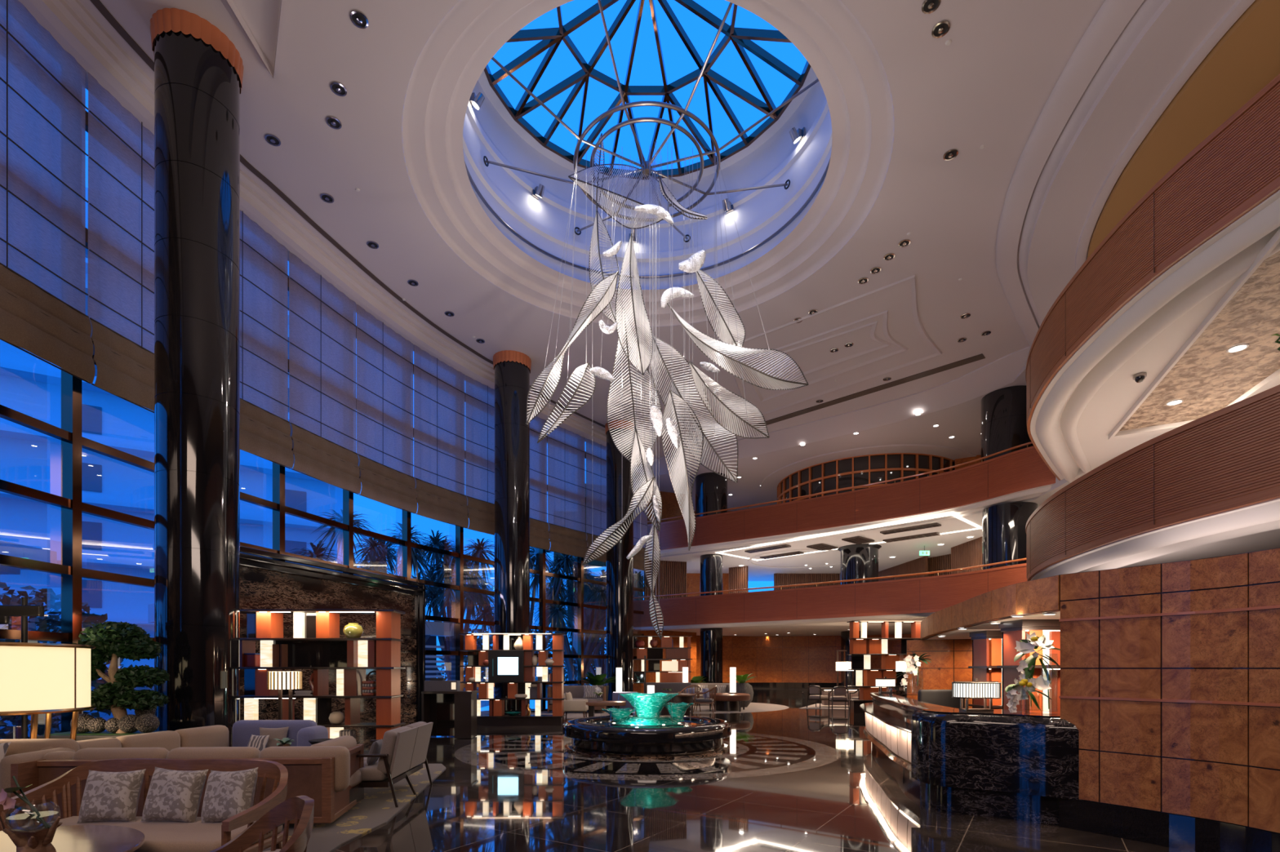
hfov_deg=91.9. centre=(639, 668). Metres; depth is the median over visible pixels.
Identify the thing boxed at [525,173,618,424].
glass leaf
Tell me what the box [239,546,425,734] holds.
wall
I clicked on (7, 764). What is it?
cushion
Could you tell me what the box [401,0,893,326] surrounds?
molding
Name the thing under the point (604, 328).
crystal petal
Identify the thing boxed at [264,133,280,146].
recessed light
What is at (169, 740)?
cushion
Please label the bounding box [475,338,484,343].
recessed light
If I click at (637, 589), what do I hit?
window
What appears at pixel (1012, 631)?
display shelf
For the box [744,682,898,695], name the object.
baseboard
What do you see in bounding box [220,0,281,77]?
trim
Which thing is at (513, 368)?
column
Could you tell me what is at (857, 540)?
ceiling vent
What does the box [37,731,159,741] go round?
planter
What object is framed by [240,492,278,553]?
window
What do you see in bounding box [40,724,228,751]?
sofa
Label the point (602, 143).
glass leaf
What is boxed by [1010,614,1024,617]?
recessed light
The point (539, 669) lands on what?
table lamp
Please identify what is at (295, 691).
book
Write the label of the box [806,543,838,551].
ceiling vent
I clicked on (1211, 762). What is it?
wall
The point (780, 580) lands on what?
wall
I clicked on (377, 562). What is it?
tree
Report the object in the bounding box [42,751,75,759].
cushion
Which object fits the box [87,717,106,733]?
stone ball
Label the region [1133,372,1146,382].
dome camera
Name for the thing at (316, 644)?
display shelf
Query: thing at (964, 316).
recessed light
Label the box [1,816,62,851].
driftwood base
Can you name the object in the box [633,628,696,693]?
wall
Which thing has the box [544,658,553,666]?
vase
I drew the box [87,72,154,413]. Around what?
blind
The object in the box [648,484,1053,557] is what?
trim
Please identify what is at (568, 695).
cushion
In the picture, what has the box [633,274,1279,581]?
ceiling
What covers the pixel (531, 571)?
window
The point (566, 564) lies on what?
tree
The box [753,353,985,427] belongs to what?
air slot
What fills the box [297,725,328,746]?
armrest
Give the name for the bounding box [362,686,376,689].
book
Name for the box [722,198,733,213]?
spotlight
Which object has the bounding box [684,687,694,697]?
cushion
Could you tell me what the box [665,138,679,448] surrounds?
crystal petal
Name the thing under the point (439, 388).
blind
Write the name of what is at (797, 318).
recessed light
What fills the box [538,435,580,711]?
window
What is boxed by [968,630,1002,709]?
display shelf
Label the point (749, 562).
trim
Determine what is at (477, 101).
spotlight
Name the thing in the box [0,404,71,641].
window
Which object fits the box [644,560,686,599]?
wall
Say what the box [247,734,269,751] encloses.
cushion
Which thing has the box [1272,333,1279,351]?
bamboo plant
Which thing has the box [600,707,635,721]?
glass bowl
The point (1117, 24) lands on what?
ceiling
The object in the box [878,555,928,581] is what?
wall
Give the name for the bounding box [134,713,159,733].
stone ball
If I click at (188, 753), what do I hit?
cushion
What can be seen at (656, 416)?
crystal petal
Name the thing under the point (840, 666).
floor lamp
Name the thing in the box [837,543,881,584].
column
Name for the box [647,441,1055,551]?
balcony
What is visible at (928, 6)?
recessed light
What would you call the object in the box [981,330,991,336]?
recessed light
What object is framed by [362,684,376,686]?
box
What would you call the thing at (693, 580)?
wall
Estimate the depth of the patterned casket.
10.82 m
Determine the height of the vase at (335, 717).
0.220 m
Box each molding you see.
[17,0,655,464]
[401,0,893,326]
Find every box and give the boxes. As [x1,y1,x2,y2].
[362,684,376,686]
[424,678,460,691]
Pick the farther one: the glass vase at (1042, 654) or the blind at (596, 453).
the blind at (596, 453)
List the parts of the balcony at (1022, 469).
handrail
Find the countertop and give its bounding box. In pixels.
[870,690,959,724]
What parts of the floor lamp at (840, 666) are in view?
lamp shade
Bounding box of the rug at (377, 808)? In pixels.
[262,764,445,851]
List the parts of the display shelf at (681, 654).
dark panel, dark panel, upright panel, lit panel, lit panel, dark panel, dark panel, lit panel, upright panel, upright panel, upright panel, lit panel, upright panel, panel, panel, panel, panel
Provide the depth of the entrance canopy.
16.23 m
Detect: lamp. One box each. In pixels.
[0,642,96,741]
[266,671,302,719]
[535,666,542,681]
[616,667,622,692]
[644,655,678,693]
[647,685,654,693]
[682,667,688,682]
[728,667,737,693]
[835,662,853,686]
[875,676,895,693]
[895,661,906,690]
[951,678,1000,711]
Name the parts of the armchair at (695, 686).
hoop frame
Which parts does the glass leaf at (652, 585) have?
glass rod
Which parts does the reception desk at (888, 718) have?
panel, panel, panel, panel, panel, panel, kick moulding, panel, panel, panel, panel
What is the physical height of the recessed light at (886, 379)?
0.035 m
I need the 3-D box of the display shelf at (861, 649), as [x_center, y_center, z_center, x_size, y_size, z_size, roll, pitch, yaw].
[9.407,-0.041,22.300,3.740,3.312,0.540,0,0,0]
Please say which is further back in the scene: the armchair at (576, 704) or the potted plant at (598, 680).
the potted plant at (598, 680)
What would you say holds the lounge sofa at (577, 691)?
on the carpet at (571, 715)
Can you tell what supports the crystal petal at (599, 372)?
hanging from the wall at (490, 131)
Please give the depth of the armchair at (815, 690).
24.80 m
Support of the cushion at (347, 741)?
on the sectional sofa at (327, 772)
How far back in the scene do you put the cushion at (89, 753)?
6.07 m
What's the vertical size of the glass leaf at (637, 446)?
7.443 m
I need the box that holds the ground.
[0,684,568,739]
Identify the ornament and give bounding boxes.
[308,672,313,694]
[366,671,376,680]
[528,684,537,698]
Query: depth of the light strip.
24.22 m
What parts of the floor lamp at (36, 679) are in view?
leg, lamp shade, leg, leg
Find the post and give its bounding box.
[836,650,846,686]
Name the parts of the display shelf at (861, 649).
upright panel, dark panel, upright panel, lit panel, lit panel, lit panel, upright panel, upright panel, upright panel, lit panel, upright panel, upright panel, upright panel, lit panel, dark panel, upright panel, dark panel, upright panel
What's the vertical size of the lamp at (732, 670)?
1.000 m
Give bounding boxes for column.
[150,8,244,746]
[493,350,531,715]
[604,420,634,709]
[695,472,727,517]
[700,554,722,595]
[700,627,722,683]
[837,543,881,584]
[840,631,863,688]
[981,385,1033,461]
[982,502,1038,569]
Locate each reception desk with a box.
[859,690,959,791]
[911,709,1084,826]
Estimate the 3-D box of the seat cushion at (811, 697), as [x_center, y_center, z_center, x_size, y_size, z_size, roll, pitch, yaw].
[7.204,1.160,25.000,0.540,0.140,0.560,0,0,-38]
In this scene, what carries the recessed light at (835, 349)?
in the ceiling at (1003, 61)
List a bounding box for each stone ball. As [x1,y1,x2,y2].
[70,713,94,733]
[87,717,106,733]
[104,717,119,733]
[118,714,138,733]
[134,708,155,716]
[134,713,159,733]
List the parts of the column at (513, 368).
copper crown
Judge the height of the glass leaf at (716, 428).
6.340 m
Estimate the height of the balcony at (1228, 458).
1.260 m
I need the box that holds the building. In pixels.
[0,187,342,690]
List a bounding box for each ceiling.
[78,0,1105,458]
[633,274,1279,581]
[647,346,1031,480]
[656,0,1193,511]
[662,528,1279,636]
[924,611,1060,639]
[995,0,1255,346]
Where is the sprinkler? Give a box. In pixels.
[945,39,951,45]
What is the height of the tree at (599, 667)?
6.784 m
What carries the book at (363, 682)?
on the box at (363, 685)
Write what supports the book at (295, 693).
on the book
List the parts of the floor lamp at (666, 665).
lamp shade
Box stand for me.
[421,690,478,738]
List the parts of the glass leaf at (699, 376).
glass rod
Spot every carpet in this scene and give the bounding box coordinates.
[480,708,609,719]
[633,702,788,713]
[800,703,849,710]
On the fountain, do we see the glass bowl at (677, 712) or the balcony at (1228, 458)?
the glass bowl at (677, 712)
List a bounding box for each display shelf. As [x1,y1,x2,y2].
[240,609,405,754]
[458,633,566,725]
[633,635,692,683]
[847,620,922,713]
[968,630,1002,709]
[996,619,1060,714]
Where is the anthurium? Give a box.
[0,776,51,828]
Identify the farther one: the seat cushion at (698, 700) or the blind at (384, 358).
the seat cushion at (698, 700)
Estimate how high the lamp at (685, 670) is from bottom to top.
1.650 m
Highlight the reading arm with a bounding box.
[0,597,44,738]
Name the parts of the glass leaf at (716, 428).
glass rod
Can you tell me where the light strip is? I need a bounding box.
[715,513,982,560]
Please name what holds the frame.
attached to the wall at (490, 131)
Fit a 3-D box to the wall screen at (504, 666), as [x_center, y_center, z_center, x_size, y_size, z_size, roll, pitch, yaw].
[-3.719,-0.055,17.215,0.979,0.890,0.090,0,0,0]
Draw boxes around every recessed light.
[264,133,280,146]
[320,193,333,203]
[325,115,341,128]
[329,81,346,96]
[350,9,368,28]
[366,240,378,248]
[407,279,418,286]
[444,311,454,316]
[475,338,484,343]
[793,317,802,323]
[808,309,817,315]
[830,347,838,352]
[844,342,853,346]
[857,277,868,284]
[870,266,880,274]
[883,253,894,260]
[883,377,891,381]
[898,239,910,247]
[921,0,940,13]
[931,20,950,38]
[942,148,958,160]
[957,337,966,342]
[960,313,970,319]
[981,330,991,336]
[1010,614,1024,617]
[1042,612,1056,615]
[1165,399,1183,405]
[1226,343,1248,352]
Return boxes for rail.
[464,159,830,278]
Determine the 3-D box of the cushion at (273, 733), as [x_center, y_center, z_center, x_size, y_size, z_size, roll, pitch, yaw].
[-5.016,0.978,8.471,0.360,0.344,0.176,0,0,-17]
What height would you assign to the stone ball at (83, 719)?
0.250 m
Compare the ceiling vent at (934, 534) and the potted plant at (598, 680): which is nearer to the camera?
the potted plant at (598, 680)
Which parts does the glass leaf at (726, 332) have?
glass rod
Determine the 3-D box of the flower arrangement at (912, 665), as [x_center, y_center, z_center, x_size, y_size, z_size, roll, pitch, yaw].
[5.136,0.007,11.517,0.679,0.639,0.391,0,0,-13]
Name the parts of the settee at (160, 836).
leg, seat frame, leg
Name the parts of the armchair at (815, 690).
leg, seat frame, bow rail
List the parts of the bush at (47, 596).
stem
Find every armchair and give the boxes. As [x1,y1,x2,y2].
[356,721,433,807]
[562,693,588,721]
[612,692,637,715]
[677,684,701,711]
[693,684,716,713]
[806,685,830,708]
[827,686,849,711]
[848,688,859,710]
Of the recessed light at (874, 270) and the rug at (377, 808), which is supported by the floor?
the rug at (377, 808)
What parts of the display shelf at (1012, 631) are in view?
cornice, upright panel, upright panel, lit panel, lit panel, upright panel, upright panel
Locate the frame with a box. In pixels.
[483,0,818,242]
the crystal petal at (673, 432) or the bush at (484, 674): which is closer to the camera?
the crystal petal at (673, 432)
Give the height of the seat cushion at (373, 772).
0.150 m
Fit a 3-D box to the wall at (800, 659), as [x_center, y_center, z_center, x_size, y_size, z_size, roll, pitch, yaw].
[8.855,-0.530,34.085,18.439,2.760,5.642,0,0,8]
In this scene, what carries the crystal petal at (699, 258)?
hanging from the wall at (490, 131)
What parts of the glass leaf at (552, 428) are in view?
glass rod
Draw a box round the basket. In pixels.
[339,729,355,738]
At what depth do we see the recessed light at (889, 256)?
14.29 m
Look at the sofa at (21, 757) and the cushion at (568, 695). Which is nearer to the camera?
the sofa at (21, 757)
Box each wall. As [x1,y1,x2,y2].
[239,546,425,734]
[462,66,831,289]
[553,511,728,627]
[585,483,685,548]
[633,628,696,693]
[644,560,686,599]
[686,573,728,596]
[696,634,911,684]
[728,565,747,593]
[773,573,839,590]
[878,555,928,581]
[906,639,972,708]
[920,574,1060,639]
[928,554,951,577]
[951,537,982,573]
[954,454,981,470]
[1060,547,1279,833]
[1086,0,1279,259]
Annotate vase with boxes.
[3,800,60,831]
[328,711,344,724]
[342,622,364,638]
[468,677,475,681]
[482,659,488,666]
[514,636,523,649]
[532,655,538,666]
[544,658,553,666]
[595,686,603,698]
[635,640,644,647]
[649,638,658,647]
[913,671,923,693]
[1041,653,1053,711]
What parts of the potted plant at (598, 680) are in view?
pot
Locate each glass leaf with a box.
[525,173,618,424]
[537,151,595,443]
[568,155,668,229]
[582,147,654,565]
[588,209,620,323]
[593,133,604,209]
[606,165,662,467]
[614,159,653,375]
[630,158,662,531]
[644,162,660,592]
[648,161,663,639]
[650,175,737,483]
[658,146,707,219]
[661,155,703,551]
[666,142,808,390]
[688,156,769,438]
[695,172,745,346]
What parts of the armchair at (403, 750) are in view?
arm, leg, seat frame, leg, leg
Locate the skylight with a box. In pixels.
[484,0,810,179]
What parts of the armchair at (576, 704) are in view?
arm, arm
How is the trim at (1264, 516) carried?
attached to the ceiling at (1270, 540)
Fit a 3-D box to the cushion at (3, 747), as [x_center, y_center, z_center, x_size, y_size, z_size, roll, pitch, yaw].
[-6.469,0.932,6.044,0.440,0.396,0.245,0,0,-11]
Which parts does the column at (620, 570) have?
copper crown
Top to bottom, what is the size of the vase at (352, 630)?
0.270 m
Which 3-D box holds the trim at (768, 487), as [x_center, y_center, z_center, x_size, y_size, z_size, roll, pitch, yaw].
[11.000,-9.065,30.200,10.100,0.069,10.100,0,0,0]
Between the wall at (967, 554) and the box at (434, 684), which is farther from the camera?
the wall at (967, 554)
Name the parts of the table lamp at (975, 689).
lamp shade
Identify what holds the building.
on the ground
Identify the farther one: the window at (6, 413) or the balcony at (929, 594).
the balcony at (929, 594)
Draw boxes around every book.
[294,690,313,693]
[295,693,312,694]
[362,680,376,684]
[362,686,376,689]
[362,689,376,693]
[362,693,376,695]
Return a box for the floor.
[332,695,1191,851]
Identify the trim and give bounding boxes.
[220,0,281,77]
[633,612,935,631]
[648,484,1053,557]
[724,275,942,418]
[740,310,907,401]
[747,549,839,568]
[760,320,891,380]
[760,444,976,502]
[1030,190,1279,483]
[1031,497,1279,580]
[1058,604,1279,706]
[1108,228,1279,439]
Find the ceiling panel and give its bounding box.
[1119,250,1279,431]
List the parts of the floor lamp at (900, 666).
lamp shade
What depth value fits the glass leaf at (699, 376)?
12.21 m
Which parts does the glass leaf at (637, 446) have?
glass rod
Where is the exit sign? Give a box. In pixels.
[919,546,929,555]
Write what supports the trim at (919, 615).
attached to the wall at (650, 677)
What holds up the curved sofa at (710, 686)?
on the carpet at (753, 707)
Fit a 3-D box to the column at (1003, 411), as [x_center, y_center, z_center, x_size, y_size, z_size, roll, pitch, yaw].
[12.300,-7.505,20.700,1.600,3.190,1.600,0,0,0]
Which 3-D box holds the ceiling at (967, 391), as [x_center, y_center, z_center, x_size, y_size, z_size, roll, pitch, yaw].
[5.876,-9.300,24.854,18.763,0.420,2.920,0,0,41]
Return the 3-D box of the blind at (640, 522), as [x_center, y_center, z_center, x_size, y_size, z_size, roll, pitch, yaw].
[-0.231,-6.759,27.029,0.182,4.842,2.053,0,0,36]
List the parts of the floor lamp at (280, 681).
lamp shade, twin post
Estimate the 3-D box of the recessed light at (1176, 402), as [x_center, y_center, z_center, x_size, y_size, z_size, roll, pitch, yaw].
[10.724,-5.334,12.431,0.275,0.018,0.275,0,0,0]
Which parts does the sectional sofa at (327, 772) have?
panel, panel, seat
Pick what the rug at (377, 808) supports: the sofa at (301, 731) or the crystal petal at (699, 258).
the sofa at (301, 731)
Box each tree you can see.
[72,621,169,733]
[289,509,480,642]
[412,529,537,690]
[465,546,588,669]
[529,564,606,685]
[564,565,655,685]
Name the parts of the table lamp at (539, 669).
lamp shade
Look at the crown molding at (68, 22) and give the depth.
12.81 m
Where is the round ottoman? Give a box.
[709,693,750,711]
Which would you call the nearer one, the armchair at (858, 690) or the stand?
the stand
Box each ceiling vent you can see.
[744,544,791,553]
[760,551,804,559]
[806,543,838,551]
[841,536,874,544]
[880,523,941,534]
[882,532,940,542]
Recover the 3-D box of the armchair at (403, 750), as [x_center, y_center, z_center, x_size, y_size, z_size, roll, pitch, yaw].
[-3.206,1.163,7.753,0.848,0.885,1.520,0,0,-3]
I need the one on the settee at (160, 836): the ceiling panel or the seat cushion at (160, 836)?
the seat cushion at (160, 836)
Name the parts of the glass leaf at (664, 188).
glass rod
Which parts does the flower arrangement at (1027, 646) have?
stem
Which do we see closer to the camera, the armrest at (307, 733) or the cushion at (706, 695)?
the armrest at (307, 733)
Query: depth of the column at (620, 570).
23.84 m
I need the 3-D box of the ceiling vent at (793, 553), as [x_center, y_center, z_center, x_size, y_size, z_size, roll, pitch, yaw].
[6.662,-5.317,29.154,2.130,0.055,0.450,0,0,44]
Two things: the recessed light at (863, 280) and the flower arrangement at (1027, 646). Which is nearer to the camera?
the flower arrangement at (1027, 646)
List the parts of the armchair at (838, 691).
leg, bow rail, seat frame, leg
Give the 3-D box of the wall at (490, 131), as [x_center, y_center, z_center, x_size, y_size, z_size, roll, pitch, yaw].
[0.140,-11.375,12.600,7.600,2.950,7.600,0,0,0]
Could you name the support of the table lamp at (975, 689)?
on the reception desk at (999, 763)
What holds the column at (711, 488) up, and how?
on the ceiling at (1117, 395)
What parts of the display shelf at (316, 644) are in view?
upright panel, dark panel, lit panel, dark panel, lit panel, upright panel, upright panel, dark panel, upright panel, lit panel, lit panel, dark panel, dark panel, upright panel, dark panel, upright panel, upright panel, lit panel, lit panel, upright panel, upright panel, upright panel, lit panel, upright panel, panel, panel, panel, panel, panel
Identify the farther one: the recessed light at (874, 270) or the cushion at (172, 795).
the recessed light at (874, 270)
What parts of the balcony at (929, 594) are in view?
handrail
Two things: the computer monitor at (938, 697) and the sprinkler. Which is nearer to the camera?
the sprinkler
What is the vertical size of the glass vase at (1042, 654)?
0.640 m
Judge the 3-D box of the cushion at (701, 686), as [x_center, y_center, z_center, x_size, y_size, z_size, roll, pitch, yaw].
[2.715,0.914,26.643,0.420,0.412,0.200,0,0,0]
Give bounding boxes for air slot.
[89,0,604,427]
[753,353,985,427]
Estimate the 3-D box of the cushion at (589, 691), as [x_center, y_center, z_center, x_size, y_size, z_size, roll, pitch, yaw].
[-1.774,0.838,22.062,0.500,0.484,0.224,0,0,0]
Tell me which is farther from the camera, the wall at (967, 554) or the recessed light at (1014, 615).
the wall at (967, 554)
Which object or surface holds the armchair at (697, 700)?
on the carpet at (753, 707)
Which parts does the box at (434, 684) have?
lit panel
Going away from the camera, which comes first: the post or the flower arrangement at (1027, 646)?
the flower arrangement at (1027, 646)
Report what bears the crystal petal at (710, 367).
hanging from the wall at (490, 131)
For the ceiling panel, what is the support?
attached to the ceiling at (1117, 395)
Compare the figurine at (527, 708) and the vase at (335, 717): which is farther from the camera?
the figurine at (527, 708)
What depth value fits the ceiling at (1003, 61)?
12.31 m
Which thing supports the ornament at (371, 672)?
on the display shelf at (316, 644)
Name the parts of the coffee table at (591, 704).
leg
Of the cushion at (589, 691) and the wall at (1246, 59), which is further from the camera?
the cushion at (589, 691)
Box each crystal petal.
[590,148,614,381]
[598,160,617,333]
[603,151,622,257]
[626,148,652,559]
[635,150,673,224]
[645,145,653,466]
[649,143,663,436]
[653,222,660,521]
[660,164,693,308]
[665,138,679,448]
[678,155,706,272]
[697,165,719,373]
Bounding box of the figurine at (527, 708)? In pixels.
[525,703,531,715]
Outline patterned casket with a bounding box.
[244,653,260,666]
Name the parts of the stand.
frame, glass, panel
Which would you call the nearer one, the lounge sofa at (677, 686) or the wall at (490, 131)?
the wall at (490, 131)
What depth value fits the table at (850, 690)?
25.24 m
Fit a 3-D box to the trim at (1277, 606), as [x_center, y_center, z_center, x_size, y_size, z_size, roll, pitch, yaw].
[5.197,-0.098,2.936,0.496,0.799,6.931,0,0,-12]
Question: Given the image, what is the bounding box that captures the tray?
[430,678,445,680]
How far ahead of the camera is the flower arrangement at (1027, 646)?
6.54 m
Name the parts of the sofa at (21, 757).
seat, arm frame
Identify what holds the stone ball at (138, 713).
on the stone ball at (126, 723)
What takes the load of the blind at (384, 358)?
attached to the window at (348, 496)
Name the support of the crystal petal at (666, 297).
hanging from the wall at (490, 131)
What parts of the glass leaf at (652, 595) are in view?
glass rod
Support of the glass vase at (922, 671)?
on the reception desk at (888, 718)
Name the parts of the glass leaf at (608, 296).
glass rod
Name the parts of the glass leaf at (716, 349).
glass rod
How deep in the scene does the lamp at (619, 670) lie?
20.51 m
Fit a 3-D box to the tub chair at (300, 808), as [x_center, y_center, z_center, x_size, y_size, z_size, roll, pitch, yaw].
[-2.291,1.200,3.568,0.726,0.807,0.812,0,0,-44]
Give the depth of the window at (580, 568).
24.72 m
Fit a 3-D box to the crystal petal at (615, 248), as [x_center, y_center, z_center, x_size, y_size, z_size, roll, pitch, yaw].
[-0.539,-9.111,12.133,0.376,2.119,0.138,0,0,0]
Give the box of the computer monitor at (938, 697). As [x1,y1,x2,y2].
[917,689,964,708]
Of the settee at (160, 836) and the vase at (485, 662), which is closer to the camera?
the settee at (160, 836)
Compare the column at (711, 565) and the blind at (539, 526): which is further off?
the column at (711, 565)
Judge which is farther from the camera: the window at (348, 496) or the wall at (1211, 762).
the window at (348, 496)
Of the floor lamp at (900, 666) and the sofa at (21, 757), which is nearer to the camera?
the sofa at (21, 757)
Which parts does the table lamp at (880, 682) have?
lamp shade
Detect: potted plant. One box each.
[577,671,616,711]
[690,675,705,683]
[728,673,755,707]
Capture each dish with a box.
[505,711,521,715]
[514,693,527,698]
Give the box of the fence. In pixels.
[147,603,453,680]
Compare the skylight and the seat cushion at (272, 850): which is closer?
the seat cushion at (272, 850)
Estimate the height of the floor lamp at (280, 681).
1.550 m
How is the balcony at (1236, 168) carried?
attached to the ceiling at (1117, 395)
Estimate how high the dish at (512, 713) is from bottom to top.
0.100 m
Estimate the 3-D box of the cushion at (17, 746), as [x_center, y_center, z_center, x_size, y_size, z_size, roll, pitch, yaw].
[-6.335,0.980,6.403,0.950,0.500,0.220,0,0,-6]
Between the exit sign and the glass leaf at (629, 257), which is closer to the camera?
the glass leaf at (629, 257)
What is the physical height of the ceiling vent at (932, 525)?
0.055 m
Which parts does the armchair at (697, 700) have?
hoop frame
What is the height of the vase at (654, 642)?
0.400 m
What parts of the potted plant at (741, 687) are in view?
pot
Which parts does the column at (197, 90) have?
copper crown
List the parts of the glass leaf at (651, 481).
glass rod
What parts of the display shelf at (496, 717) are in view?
upright panel, upright panel, upright panel, dark panel, lit panel, lit panel, upright panel, upright panel, lit panel, upright panel, lit panel, upright panel, upright panel, lit panel, upright panel, dark panel, upright panel, upright panel, lit panel, upright panel, upright panel, lit panel, lit panel, upright panel, upright panel, lit panel, panel, panel, panel, panel, panel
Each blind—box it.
[0,0,95,383]
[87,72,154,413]
[240,209,293,469]
[288,251,361,494]
[356,304,417,514]
[413,344,468,528]
[465,375,494,535]
[529,413,550,551]
[547,422,588,558]
[586,438,606,562]
[633,459,649,571]
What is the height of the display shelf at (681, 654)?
3.052 m
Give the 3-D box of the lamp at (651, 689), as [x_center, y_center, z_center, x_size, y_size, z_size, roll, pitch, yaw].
[0.395,1.110,22.500,0.416,0.980,0.416,0,0,0]
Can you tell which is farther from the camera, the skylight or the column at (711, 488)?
the column at (711, 488)
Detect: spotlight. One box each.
[469,92,484,110]
[532,183,544,199]
[629,229,635,242]
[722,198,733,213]
[789,127,804,143]
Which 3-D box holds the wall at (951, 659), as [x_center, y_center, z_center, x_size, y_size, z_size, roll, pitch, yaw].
[7.591,0.505,12.088,4.392,2.190,0.118,0,0,23]
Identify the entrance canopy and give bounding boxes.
[0,540,57,574]
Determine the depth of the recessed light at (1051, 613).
6.54 m
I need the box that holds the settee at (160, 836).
[0,758,288,851]
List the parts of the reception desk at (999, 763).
glass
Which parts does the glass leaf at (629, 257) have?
glass rod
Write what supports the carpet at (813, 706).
on the floor
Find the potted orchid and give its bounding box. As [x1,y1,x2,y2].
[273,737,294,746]
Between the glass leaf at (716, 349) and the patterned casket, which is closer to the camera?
the patterned casket
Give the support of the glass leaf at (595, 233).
hanging from the wall at (490, 131)
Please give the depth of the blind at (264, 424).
12.89 m
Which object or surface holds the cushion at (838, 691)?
on the armchair at (838, 691)
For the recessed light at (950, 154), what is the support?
in the ceiling at (1003, 61)
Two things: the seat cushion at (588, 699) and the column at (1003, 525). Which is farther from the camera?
the seat cushion at (588, 699)
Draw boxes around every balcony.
[633,558,1026,627]
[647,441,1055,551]
[1025,73,1279,480]
[1025,384,1279,581]
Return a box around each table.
[0,825,144,851]
[586,701,626,717]
[660,693,695,715]
[821,688,859,705]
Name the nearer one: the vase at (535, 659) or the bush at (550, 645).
the vase at (535, 659)
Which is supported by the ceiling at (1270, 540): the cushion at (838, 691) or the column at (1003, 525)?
the column at (1003, 525)
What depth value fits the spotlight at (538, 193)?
15.05 m
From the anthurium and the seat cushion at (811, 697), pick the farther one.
the seat cushion at (811, 697)
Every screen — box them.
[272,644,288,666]
[488,650,524,682]
[777,453,954,504]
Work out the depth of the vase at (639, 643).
27.39 m
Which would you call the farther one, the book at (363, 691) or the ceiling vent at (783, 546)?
the ceiling vent at (783, 546)
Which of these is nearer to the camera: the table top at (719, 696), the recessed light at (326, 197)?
the recessed light at (326, 197)
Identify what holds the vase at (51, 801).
on the driftwood base
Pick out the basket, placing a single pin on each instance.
(344, 732)
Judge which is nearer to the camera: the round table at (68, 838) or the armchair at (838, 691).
the round table at (68, 838)
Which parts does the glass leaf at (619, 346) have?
glass rod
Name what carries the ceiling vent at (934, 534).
in the ceiling at (1117, 395)
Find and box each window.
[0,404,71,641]
[61,111,154,732]
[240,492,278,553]
[272,276,347,568]
[342,327,406,579]
[402,364,459,655]
[455,513,494,715]
[529,568,542,712]
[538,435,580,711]
[577,451,606,685]
[633,586,644,682]
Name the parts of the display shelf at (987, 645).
cornice, upright panel, upright panel, lit panel, lit panel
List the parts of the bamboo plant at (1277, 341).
stem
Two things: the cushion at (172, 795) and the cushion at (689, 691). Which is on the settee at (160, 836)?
the cushion at (172, 795)
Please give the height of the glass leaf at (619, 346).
6.103 m
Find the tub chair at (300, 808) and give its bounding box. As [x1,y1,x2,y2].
[209,795,314,851]
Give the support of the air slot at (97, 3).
attached to the ceiling at (1003, 61)
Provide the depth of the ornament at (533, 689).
17.36 m
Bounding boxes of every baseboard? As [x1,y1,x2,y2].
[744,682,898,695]
[1058,798,1279,851]
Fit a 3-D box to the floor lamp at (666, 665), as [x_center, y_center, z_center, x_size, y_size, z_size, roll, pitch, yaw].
[0.647,0.580,21.500,1.320,2.040,0.400,0,0,0]
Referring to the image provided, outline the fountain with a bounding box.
[562,715,731,759]
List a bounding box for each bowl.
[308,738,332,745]
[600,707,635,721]
[617,693,679,717]
[664,702,693,721]
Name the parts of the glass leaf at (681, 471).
glass rod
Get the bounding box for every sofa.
[0,738,79,830]
[36,735,364,824]
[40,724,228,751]
[232,720,328,746]
[547,685,605,712]
[645,682,691,693]
[691,683,729,698]
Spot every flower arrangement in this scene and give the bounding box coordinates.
[894,652,931,685]
[1004,631,1060,713]
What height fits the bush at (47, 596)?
3.182 m
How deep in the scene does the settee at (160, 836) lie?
4.64 m
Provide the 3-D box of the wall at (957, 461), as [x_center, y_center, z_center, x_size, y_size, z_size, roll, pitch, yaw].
[15.600,-7.505,26.100,4.200,3.190,0.200,0,0,20]
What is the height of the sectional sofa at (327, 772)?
0.750 m
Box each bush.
[0,582,133,739]
[438,628,494,697]
[531,630,573,701]
[584,636,606,685]
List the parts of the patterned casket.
lid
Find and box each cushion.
[0,738,79,756]
[0,742,11,761]
[0,747,75,798]
[40,737,121,751]
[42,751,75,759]
[47,816,282,851]
[72,747,168,759]
[76,768,146,823]
[115,730,180,751]
[140,767,208,822]
[166,746,260,759]
[174,724,228,747]
[200,767,257,822]
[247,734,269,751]
[258,746,350,792]
[259,726,288,747]
[262,848,280,851]
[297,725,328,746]
[311,735,356,748]
[349,769,361,786]
[359,760,387,781]
[366,738,382,765]
[377,726,410,774]
[405,721,426,728]
[549,697,603,704]
[564,692,573,700]
[582,684,597,698]
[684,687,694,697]
[694,698,713,702]
[697,684,707,694]
[702,688,709,699]
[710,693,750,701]
[716,684,726,693]
[808,695,827,699]
[809,685,819,694]
[830,696,847,700]
[834,686,846,695]
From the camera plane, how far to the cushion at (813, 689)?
24.76 m
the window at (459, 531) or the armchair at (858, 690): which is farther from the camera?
the armchair at (858, 690)

